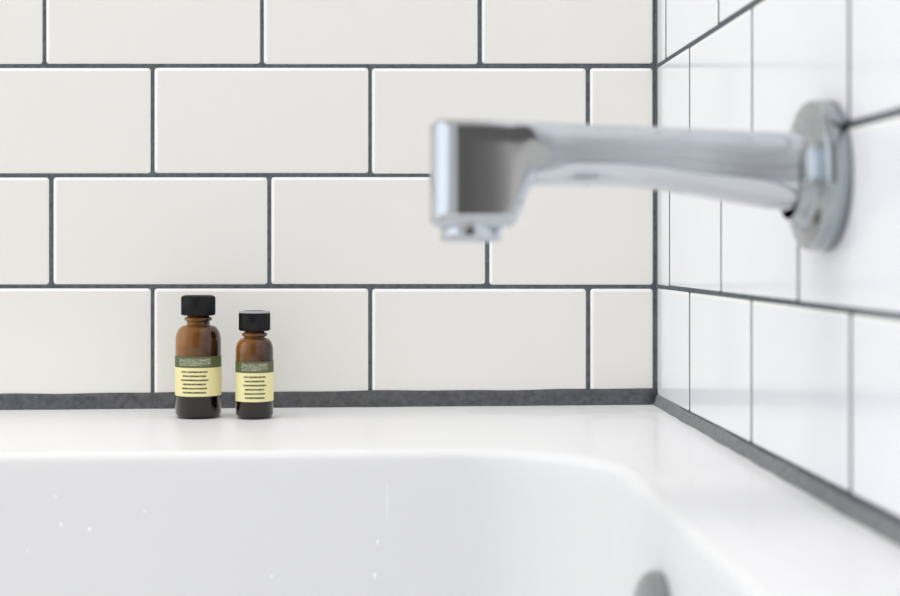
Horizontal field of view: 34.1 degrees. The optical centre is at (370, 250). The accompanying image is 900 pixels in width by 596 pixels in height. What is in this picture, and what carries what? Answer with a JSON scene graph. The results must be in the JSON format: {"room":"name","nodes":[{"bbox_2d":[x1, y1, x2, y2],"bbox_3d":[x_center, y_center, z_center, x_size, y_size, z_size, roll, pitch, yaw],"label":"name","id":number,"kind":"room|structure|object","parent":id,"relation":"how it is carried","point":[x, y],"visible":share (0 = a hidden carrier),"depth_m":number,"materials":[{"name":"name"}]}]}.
{"room":"bathroom","nodes":[
{"label":"bathroom","id":0,"kind":"room"},
{"bbox_2d":[0,0,656,393],"bbox_3d":[-0.672,-0.653,1.065,1.750,1.570,0.050,0,0,0],"label":"wall","id":1,"kind":"structure","parent":0,"point":[272,156],"depth_m":1.04,"materials":[{"name":"white tile"}]},
{"bbox_2d":[0,388,657,409],"bbox_3d":[-0.646,0.111,1.038,1.700,0.027,0.005,0,0,0],"label":"grout line","id":2,"kind":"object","parent":1,"relation":"attached to","point":[630,396],"depth_m":1.04,"materials":[{"name":"grey concrete"}]},
{"bbox_2d":[657,0,899,523],"bbox_3d":[0.229,-0.653,0.390,0.050,1.570,1.300,0,0,0],"label":"wall","id":3,"kind":"structure","parent":0,"point":[786,348],"depth_m":0.71,"materials":[{"name":"white tile"}]},
{"bbox_2d":[429,100,853,250],"bbox_3d":[0.115,-0.034,0.650,0.178,0.067,0.067,0,0,0],"label":"tub spout","id":4,"kind":"object","parent":3,"relation":"attached to","point":[482,172],"visible":1,"depth_m":0.64,"materials":[{"name":"silver metal"}]},
{"bbox_2d":[653,394,899,546],"bbox_3d":[0.201,0.110,0.555,0.005,0.015,0.970,0,0,0],"label":"grout line","id":5,"kind":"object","parent":3,"relation":"attached to","point":[880,524],"depth_m":0.69,"materials":[{"name":"grey concrete"}]},
{"label":"floor","id":6,"kind":"structure","parent":0,"visible":0},
{"bbox_2d":[0,405,899,595],"bbox_3d":[-0.656,0.336,0.550,1.720,0.453,0.980,0,0,0],"label":"bathtub","id":7,"kind":"object","parent":6,"relation":"on","point":[576,500],"visible":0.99,"depth_m":0.81,"materials":[{"name":"white ceramic"}]},
{"bbox_2d":[175,295,220,418],"bbox_3d":[-0.117,0.071,0.986,0.031,0.082,0.031,0,0,4],"label":"oil bottle","id":8,"kind":"object","parent":7,"relation":"on","point":[198,342],"visible":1,"depth_m":0.97,"materials":[{"name":"brown glass"}]},
{"bbox_2d":[235,310,273,418],"bbox_3d":[-0.078,0.076,0.979,0.026,0.072,0.025,0,0,-5],"label":"oil bottle","id":9,"kind":"object","parent":7,"relation":"on","point":[254,362],"visible":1,"depth_m":0.97,"materials":[{"name":"brown glass"}]}
]}

